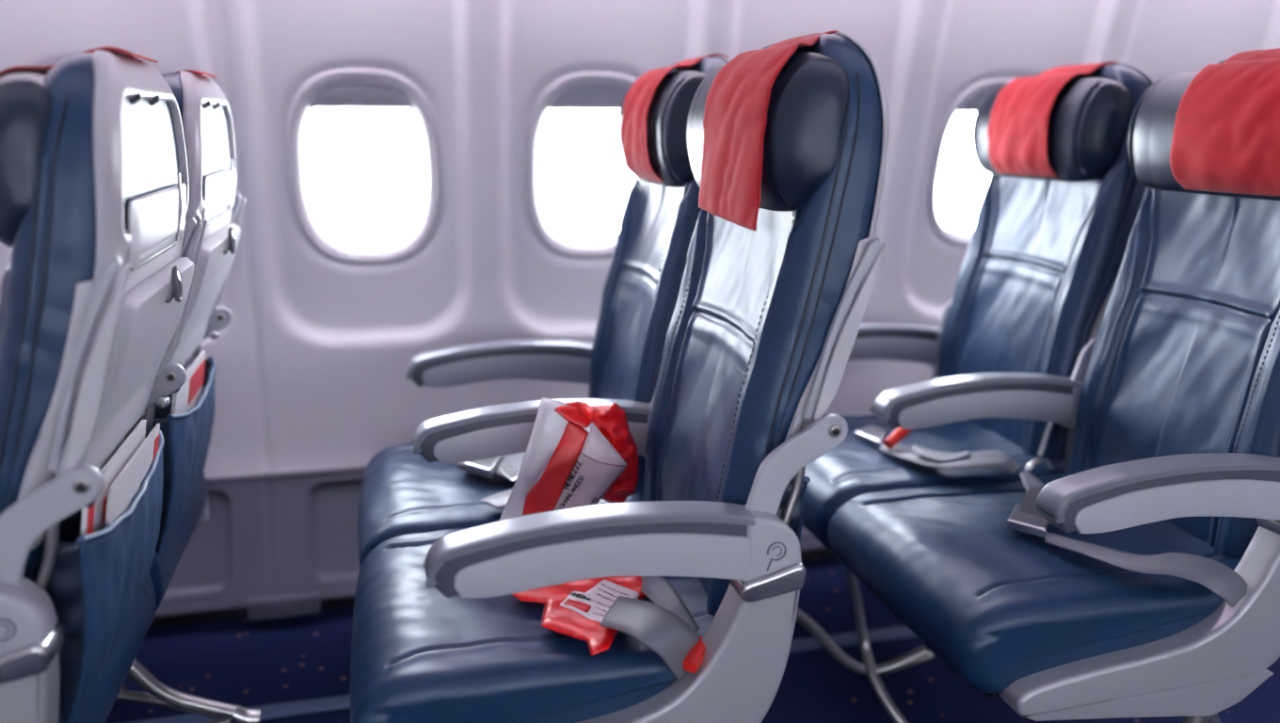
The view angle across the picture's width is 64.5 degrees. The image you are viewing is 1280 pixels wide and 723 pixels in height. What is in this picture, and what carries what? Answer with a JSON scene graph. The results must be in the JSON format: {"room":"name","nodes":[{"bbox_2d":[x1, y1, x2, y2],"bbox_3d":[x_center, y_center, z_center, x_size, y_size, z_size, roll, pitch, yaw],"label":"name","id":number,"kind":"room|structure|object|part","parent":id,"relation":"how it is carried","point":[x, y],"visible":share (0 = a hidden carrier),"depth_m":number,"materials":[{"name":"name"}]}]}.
{"room":"aircraft cabin","nodes":[
{"label":"aircraft cabin","id":0,"kind":"room"},
{"bbox_2d":[0,0,1279,477],"bbox_3d":[0.197,-0.448,2.290,4.000,1.405,0.294,-3,14,-14],"label":"wall","id":1,"kind":"structure","parent":0,"point":[312,358],"depth_m":2.29,"materials":[{"name":"white plastic"}]},
{"bbox_2d":[205,464,367,482],"bbox_3d":[0.166,0.205,2.563,4.000,0.010,0.020,-3,14,-14],"label":"trim","id":2,"kind":"structure","parent":1,"relation":"attached to","point":[268,474],"depth_m":2.32,"materials":[{"name":"grey plastic"}]},
{"bbox_2d":[285,67,441,264],"bbox_3d":[-0.602,-0.422,2.228,0.324,0.424,0.150,-3,14,-14],"label":"window","id":3,"kind":"structure","parent":1,"relation":"in","point":[354,88],"depth_m":2.19,"materials":[{"name":"white plastic"}]},
{"bbox_2d":[311,84,412,108],"bbox_3d":[-0.595,-0.566,2.168,0.209,0.047,0.014,-3,14,-14],"label":"shade","id":4,"kind":"object","parent":3,"relation":"attached to","point":[348,96],"depth_m":2.16,"materials":[{"name":"grey plastic"}]},
{"bbox_2d":[154,470,826,617],"bbox_3d":[0.179,0.348,2.541,4.000,0.274,0.117,-3,14,-14],"label":"lower wall panel","id":5,"kind":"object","parent":1,"relation":"attached to","point":[273,536],"depth_m":2.30,"materials":[{"name":"grey plastic"}]},
{"bbox_2d":[149,548,834,626],"bbox_3d":[0.169,0.358,2.586,4.000,0.350,0.086,-3,14,-14],"label":"trim","id":6,"kind":"structure","parent":1,"relation":"attached to","point":[344,601],"depth_m":2.31,"materials":[{"name":"black plastic"}]},
{"bbox_2d":[524,71,637,257],"bbox_3d":[-0.109,-0.448,2.347,0.324,0.424,0.150,-3,14,-14],"label":"window","id":7,"kind":"structure","parent":1,"relation":"in","point":[591,89],"depth_m":2.28,"materials":[{"name":"white plastic"}]},
{"bbox_2d":[548,87,624,109],"bbox_3d":[-0.102,-0.592,2.287,0.209,0.047,0.014,-3,14,-14],"label":"shade","id":8,"kind":"object","parent":7,"relation":"attached to","point":[571,98],"depth_m":2.28,"materials":[{"name":"grey plastic"}]},
{"bbox_2d":[928,78,1015,247],"bbox_3d":[0.877,-0.500,2.584,0.324,0.424,0.150,-3,14,-14],"label":"window","id":9,"kind":"structure","parent":1,"relation":"in","point":[965,103],"depth_m":2.51,"materials":[{"name":"white plastic"}]},
{"bbox_2d":[957,93,988,111],"bbox_3d":[0.884,-0.644,2.524,0.209,0.047,0.014,-3,14,-14],"label":"shade","id":10,"kind":"object","parent":9,"relation":"attached to","point":[971,104],"depth_m":2.51,"materials":[{"name":"grey plastic"}]},
{"bbox_2d":[105,556,1279,722],"bbox_3d":[0.603,0.951,0.913,4.000,0.050,3.710,-3,14,-14],"label":"floor","id":11,"kind":"structure","parent":0,"point":[244,662],"depth_m":2.08,"materials":[{"name":"blue carpet"}]},
{"bbox_2d":[116,658,261,722],"bbox_3d":[-0.886,0.618,1.486,0.557,0.321,0.582,-3,14,-14],"label":"seat leg","id":12,"kind":"object","parent":11,"relation":"on","point":[159,694],"visible":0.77,"depth_m":1.75,"materials":[{"name":"silver metal"}]},
{"bbox_2d":[0,49,203,722],"bbox_3d":[-0.892,0.104,1.206,0.672,0.910,0.518,-3,14,-14],"label":"seat","id":13,"kind":"object","parent":12,"relation":"on","point":[94,189],"visible":0.98,"depth_m":1.06,"materials":[{"name":"blue leather"}]},
{"bbox_3d":[-0.720,0.300,1.315,0.015,0.340,0.410,-3,14,-14],"label":"panel","id":14,"kind":"part","parent":13,"relation":"part of","materials":[{"name":"blue leather"}]},
{"bbox_3d":[-0.626,0.184,1.063,0.130,0.149,0.012,-3,14,-14],"label":"bracket plate","id":15,"kind":"part","parent":13,"relation":"part of","materials":[{"name":"grey plastic"}]},
{"bbox_2d":[0,46,158,78],"bbox_3d":[-0.668,-0.259,1.196,0.172,0.207,0.200,-3,14,-14],"label":"headrest cover","id":16,"kind":"object","parent":13,"relation":"on","point":[41,71],"visible":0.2,"depth_m":1.12,"materials":[{"name":"red fabric"}]},
{"bbox_3d":[-0.689,0.021,1.257,0.208,0.764,0.433,-3,14,-14],"label":"backrest","id":17,"kind":"part","parent":13,"relation":"part of","materials":[{"name":"grey plastic"}]},
{"bbox_2d":[58,574,155,722],"bbox_3d":[-0.957,0.418,1.283,0.550,0.155,0.481,-3,14,-14],"label":"pocket","id":18,"kind":"object","parent":13,"relation":"on","point":[93,702],"depth_m":1.30,"materials":[{"name":"blue leather"}]},
{"bbox_2d":[80,419,146,536],"bbox_3d":[-0.668,0.228,1.285,0.044,0.235,0.290,-3,14,-14],"label":"magazine","id":19,"kind":"object","parent":13,"relation":"in","point":[93,517],"visible":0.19,"depth_m":1.22,"materials":[{"name":"white paper"}]},
{"bbox_2d":[34,256,194,591],"bbox_3d":[-0.640,0.050,1.276,0.144,0.329,0.429,-3,14,-14],"label":"tray","id":20,"kind":"object","parent":13,"relation":"on","point":[100,353],"depth_m":1.10,"materials":[{"name":"white plastic"}]},
{"bbox_2d":[105,423,159,527],"bbox_3d":[-0.668,0.231,1.328,0.044,0.230,0.270,-3,14,-14],"label":"leaflet","id":21,"kind":"object","parent":13,"relation":"in","point":[121,491],"visible":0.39,"depth_m":1.28,"materials":[{"name":"white paper"}]},
{"bbox_3d":[-0.589,-0.172,1.248,0.016,0.075,0.322,-3,14,-14],"label":"holder plate","id":22,"kind":"part","parent":13,"relation":"part of","materials":[{"name":"white plastic"}]},
{"bbox_2d":[119,70,245,625],"bbox_3d":[-1.012,-0.014,1.679,0.672,0.899,0.542,-3,14,-14],"label":"seat","id":23,"kind":"object","parent":12,"relation":"on","point":[204,109],"visible":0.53,"depth_m":1.64,"materials":[{"name":"grey plastic"}]},
{"bbox_3d":[-0.740,0.078,1.510,0.130,0.149,0.012,-3,14,-14],"label":"bracket plate","id":24,"kind":"part","parent":23,"relation":"part of","materials":[{"name":"grey plastic"}]},
{"bbox_3d":[-0.836,0.192,1.774,0.015,0.340,0.410,-3,14,-14],"label":"panel","id":25,"kind":"part","parent":23,"relation":"part of","materials":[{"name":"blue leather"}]},
{"bbox_2d":[149,471,207,610],"bbox_3d":[-1.073,0.309,1.741,0.550,0.155,0.481,-3,14,-14],"label":"seat cushion","id":26,"kind":"object","parent":23,"relation":"on","point":[174,536],"depth_m":1.70,"materials":[{"name":"blue leather"}]},
{"bbox_3d":[-0.805,-0.088,1.715,0.208,0.764,0.433,-3,14,-14],"label":"backrest","id":27,"kind":"part","parent":23,"relation":"part of","materials":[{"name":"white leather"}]},
{"bbox_2d":[171,351,205,414],"bbox_3d":[-0.778,0.124,1.735,0.044,0.230,0.270,-3,14,-14],"label":"magazine","id":28,"kind":"object","parent":23,"relation":"in","point":[190,392],"visible":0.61,"depth_m":1.72,"materials":[{"name":"white paper"}]},
{"bbox_2d":[144,224,240,432],"bbox_3d":[-0.756,-0.059,1.734,0.144,0.329,0.429,-3,14,-14],"label":"tray","id":29,"kind":"object","parent":23,"relation":"on","point":[201,319],"depth_m":1.70,"materials":[{"name":"white plastic"}]},
{"bbox_2d":[176,69,217,78],"bbox_3d":[-0.784,-0.368,1.654,0.173,0.206,0.200,-3,14,-14],"label":"headrest cover","id":30,"kind":"object","parent":23,"relation":"on","point":[189,71],"visible":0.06,"depth_m":1.61,"materials":[{"name":"red fabric"}]},
{"bbox_3d":[-0.894,0.193,2.016,0.045,0.265,0.028,-3,14,-14],"label":"armrest post","id":31,"kind":"part","parent":23,"relation":"part of","materials":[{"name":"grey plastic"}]},
{"bbox_3d":[-0.855,-0.030,1.965,0.130,0.149,0.012,-3,14,-14],"label":"bracket plate","id":32,"kind":"part","parent":23,"relation":"part of","materials":[{"name":"grey plastic"}]},
{"bbox_3d":[-0.705,-0.281,1.706,0.016,0.075,0.322,-3,14,-14],"label":"holder plate","id":33,"kind":"part","parent":23,"relation":"part of","materials":[{"name":"white plastic"}]},
{"bbox_2d":[247,590,319,620],"bbox_3d":[-0.795,0.545,2.268,0.150,0.045,0.030,-3,14,-14],"label":"trim","id":34,"kind":"structure","parent":11,"relation":"on","point":[307,602],"depth_m":2.25,"materials":[{"name":"grey plastic"}]},
{"bbox_2d":[124,625,917,722],"bbox_3d":[0.279,0.619,2.184,4.000,0.006,0.044,-3,14,-14],"label":"trim","id":35,"kind":"structure","parent":11,"relation":"on","point":[340,702],"depth_m":1.97,"materials":[{"name":"blue"}]},
{"bbox_2d":[795,608,928,674],"bbox_3d":[0.185,0.560,1.704,0.968,0.335,0.587,-3,14,-14],"label":"seat leg","id":36,"kind":"object","parent":11,"relation":"on","point":[802,617],"visible":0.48,"depth_m":2.04,"materials":[{"name":"silver metal"}]},
{"bbox_2d":[358,54,730,567],"bbox_3d":[-0.183,-0.077,1.874,0.690,0.938,0.542,-3,14,-14],"label":"seat","id":37,"kind":"object","parent":36,"relation":"on","point":[459,470],"visible":0.42,"depth_m":1.81,"materials":[{"name":"blue leather"}]},
{"bbox_3d":[-0.288,0.186,1.859,0.061,0.008,0.089,3,14,11],"label":"buckle plate","id":38,"kind":"part","parent":37,"relation":"part of","materials":[{"name":"silver metal"}]},
{"bbox_2d":[358,442,643,567],"bbox_3d":[-0.253,0.265,1.939,0.550,0.155,0.481,-3,14,-14],"label":"seat cushion","id":39,"kind":"object","parent":37,"relation":"on","point":[402,492],"depth_m":1.79,"materials":[{"name":"blue leather"}]},
{"bbox_3d":[-0.271,0.023,2.110,0.356,0.074,0.007,-3,14,-14],"label":"armrest panel","id":40,"kind":"part","parent":37,"relation":"part of","materials":[{"name":"grey plastic"}]},
{"bbox_3d":[-0.155,0.132,1.651,0.356,0.074,0.007,-3,14,-14],"label":"armrest panel","id":41,"kind":"part","parent":37,"relation":"part of","materials":[{"name":"grey plastic"}]},
{"bbox_3d":[0.033,-0.145,1.914,0.208,0.817,0.433,-3,14,-14],"label":"backrest","id":42,"kind":"part","parent":37,"relation":"part of","materials":[{"name":"blue leather"}]},
{"bbox_2d":[620,53,728,183],"bbox_3d":[0.062,-0.438,1.825,0.185,0.220,0.212,-3,14,-14],"label":"headrest cover","id":43,"kind":"object","parent":37,"relation":"on","point":[633,127],"visible":0.97,"depth_m":1.77,"materials":[{"name":"red fabric"}]},
{"bbox_2d":[350,32,889,722],"bbox_3d":[-0.060,0.044,1.389,0.690,0.950,0.543,-3,14,-14],"label":"seat","id":44,"kind":"object","parent":36,"relation":"on","point":[765,322],"visible":0.86,"depth_m":1.25,"materials":[{"name":"blue leather"}]},
{"bbox_2d":[350,528,773,722],"bbox_3d":[-0.137,0.374,1.481,0.550,0.155,0.481,-3,14,-14],"label":"seat cushion","id":45,"kind":"object","parent":44,"relation":"on","point":[419,653],"depth_m":1.27,"materials":[{"name":"blue leather"}]},
{"bbox_2d":[499,397,639,519],"bbox_3d":[-0.123,0.181,1.571,0.249,0.253,0.121,-3,14,-14],"label":"snack bag","id":46,"kind":"object","parent":44,"relation":"on","point":[578,453],"visible":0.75,"depth_m":1.54,"materials":[{"name":"white"}]},
{"bbox_3d":[-0.080,0.174,1.548,0.116,0.160,0.039,-3,14,-14],"label":"text panel","id":47,"kind":"part","parent":46,"relation":"part of","materials":[{"name":"white plastic"}]},
{"bbox_2d":[512,576,647,655],"bbox_3d":[-0.094,0.320,1.350,0.192,0.022,0.206,6,14,22],"label":"snack packet","id":48,"kind":"object","parent":44,"relation":"on","point":[576,609],"visible":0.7,"depth_m":1.33,"materials":[{"name":"red plastic"}]},
{"bbox_3d":[-0.039,0.240,1.193,0.356,0.074,0.007,-3,14,-14],"label":"armrest panel","id":49,"kind":"part","parent":44,"relation":"part of","materials":[{"name":"grey plastic"}]},
{"bbox_3d":[0.149,-0.036,1.456,0.208,0.817,0.433,-3,14,-14],"label":"backrest","id":50,"kind":"part","parent":44,"relation":"part of","materials":[{"name":"blue leather"}]},
{"bbox_2d":[698,30,839,230],"bbox_3d":[0.181,-0.311,1.344,0.180,0.245,0.263,-3,14,-14],"label":"headrest cover","id":51,"kind":"object","parent":44,"relation":"on","point":[738,98],"visible":0.95,"depth_m":1.28,"materials":[{"name":"red fabric"}]},
{"bbox_3d":[0.194,0.141,1.260,0.130,0.149,0.012,-3,14,-14],"label":"bracket plate","id":52,"kind":"part","parent":44,"relation":"part of","materials":[{"name":"grey plastic"}]},
{"bbox_2d":[780,262,872,526],"bbox_3d":[0.198,-0.005,1.475,0.144,0.352,0.429,-3,14,-14],"label":"tray","id":53,"kind":"object","parent":44,"relation":"on","point":[823,305],"depth_m":1.25,"materials":[{"name":"white plastic"}]},
{"bbox_2d":[845,566,1220,722],"bbox_3d":[0.713,0.548,1.823,0.503,0.307,0.564,-3,14,-14],"label":"seat leg","id":54,"kind":"object","parent":11,"relation":"on","point":[883,696],"visible":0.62,"depth_m":2.00,"materials":[{"name":"silver metal"}]},
{"bbox_2d":[802,63,1154,551],"bbox_3d":[0.604,-0.119,2.062,0.690,0.938,0.546,-3,14,-14],"label":"seat","id":55,"kind":"object","parent":54,"relation":"on","point":[1009,355],"visible":0.73,"depth_m":1.94,"materials":[{"name":"blue leather"}]},
{"bbox_3d":[0.515,-0.019,2.299,0.356,0.074,0.007,-3,14,-14],"label":"armrest panel","id":56,"kind":"part","parent":55,"relation":"part of","materials":[{"name":"grey plastic"}]},
{"bbox_2d":[802,413,1064,551],"bbox_3d":[0.534,0.224,2.128,0.550,0.155,0.481,-3,14,-14],"label":"seat cushion","id":57,"kind":"object","parent":55,"relation":"on","point":[863,463],"depth_m":1.95,"materials":[{"name":"blue leather"}]},
{"bbox_3d":[0.713,0.108,2.403,0.045,0.265,0.028,-3,14,-14],"label":"armrest post","id":58,"kind":"part","parent":55,"relation":"part of","materials":[{"name":"grey plastic"}]},
{"bbox_3d":[0.752,-0.115,2.352,0.130,0.149,0.012,-3,14,-14],"label":"bracket plate","id":59,"kind":"part","parent":55,"relation":"part of","materials":[{"name":"grey plastic"}]},
{"bbox_3d":[0.631,0.090,1.841,0.356,0.074,0.007,-3,14,-14],"label":"armrest panel","id":60,"kind":"part","parent":55,"relation":"part of","materials":[{"name":"grey plastic"}]},
{"bbox_3d":[0.820,-0.187,2.103,0.208,0.817,0.433,-3,14,-14],"label":"backrest","id":61,"kind":"part","parent":55,"relation":"part of","materials":[{"name":"blue leather"}]},
{"bbox_2d":[987,61,1119,177],"bbox_3d":[0.830,-0.486,2.040,0.173,0.220,0.200,-3,14,-14],"label":"headrest cover","id":62,"kind":"object","parent":55,"relation":"on","point":[1017,130],"visible":0.98,"depth_m":2.01,"materials":[{"name":"red fabric"}]},
{"bbox_3d":[0.771,0.106,2.161,0.015,0.340,0.410,-3,14,-14],"label":"panel","id":63,"kind":"part","parent":55,"relation":"part of","materials":[{"name":"blue leather"}]},
{"bbox_3d":[0.832,0.207,1.943,0.030,0.245,0.028,-3,14,-14],"label":"armrest post","id":64,"kind":"part","parent":55,"relation":"part of","materials":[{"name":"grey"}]},
{"bbox_3d":[0.867,-0.007,1.897,0.130,0.149,0.012,-3,14,-14],"label":"bracket plate","id":65,"kind":"part","parent":55,"relation":"part of","materials":[{"name":"grey plastic"}]},
{"bbox_2d":[827,58,1279,720],"bbox_3d":[0.724,0.001,1.584,0.694,0.950,0.556,-4,14,-16],"label":"seat","id":66,"kind":"object","parent":54,"relation":"on","point":[1141,578],"visible":0.8,"depth_m":1.52,"materials":[{"name":"blue leather"}]},
{"bbox_3d":[0.625,0.255,1.630,0.060,0.015,0.099,7,15,26],"label":"buckle plate","id":67,"kind":"part","parent":66,"relation":"part of","materials":[{"name":"silver metal"}]},
{"bbox_2d":[827,471,1240,692],"bbox_3d":[0.650,0.333,1.670,0.550,0.155,0.481,-3,14,-14],"label":"seat cushion","id":68,"kind":"object","parent":66,"relation":"on","point":[1007,604],"depth_m":1.49,"materials":[{"name":"blue leather"}]},
{"bbox_3d":[0.774,0.129,1.921,0.038,0.103,0.012,-3,14,-14],"label":"anchor rod","id":69,"kind":"part","parent":66,"relation":"part of","materials":[{"name":"silver metal"}]},
{"bbox_3d":[0.719,0.482,1.461,0.421,0.069,0.046,-3,14,-14],"label":"fairing panel","id":70,"kind":"part","parent":66,"relation":"part of","materials":[{"name":"grey plastic"}]},
{"bbox_3d":[0.936,-0.078,1.645,0.208,0.817,0.433,-3,14,-14],"label":"backrest","id":71,"kind":"part","parent":66,"relation":"part of","materials":[{"name":"blue leather"}]},
{"bbox_3d":[0.748,0.199,1.383,0.356,0.074,0.007,-3,14,-14],"label":"armrest panel","id":72,"kind":"part","parent":66,"relation":"part of","materials":[{"name":"grey plastic"}]},
{"bbox_2d":[1169,48,1279,196],"bbox_3d":[0.959,-0.365,1.530,0.174,0.221,0.300,-3,14,-14],"label":"headrest cover","id":73,"kind":"object","parent":66,"relation":"on","point":[1226,135],"visible":1,"depth_m":1.52,"materials":[{"name":"red fabric"}]},
{"bbox_3d":[0.845,0.608,1.587,0.145,0.300,0.027,-3,14,-14],"label":"leg","id":74,"kind":"part","parent":54,"relation":"part of","materials":[{"name":"silver metal"}]},
{"bbox_3d":[0.928,0.593,1.646,0.174,0.303,0.027,-3,14,-14],"label":"leg","id":75,"kind":"part","parent":54,"relation":"part of","materials":[{"name":"silver metal"}]}
]}

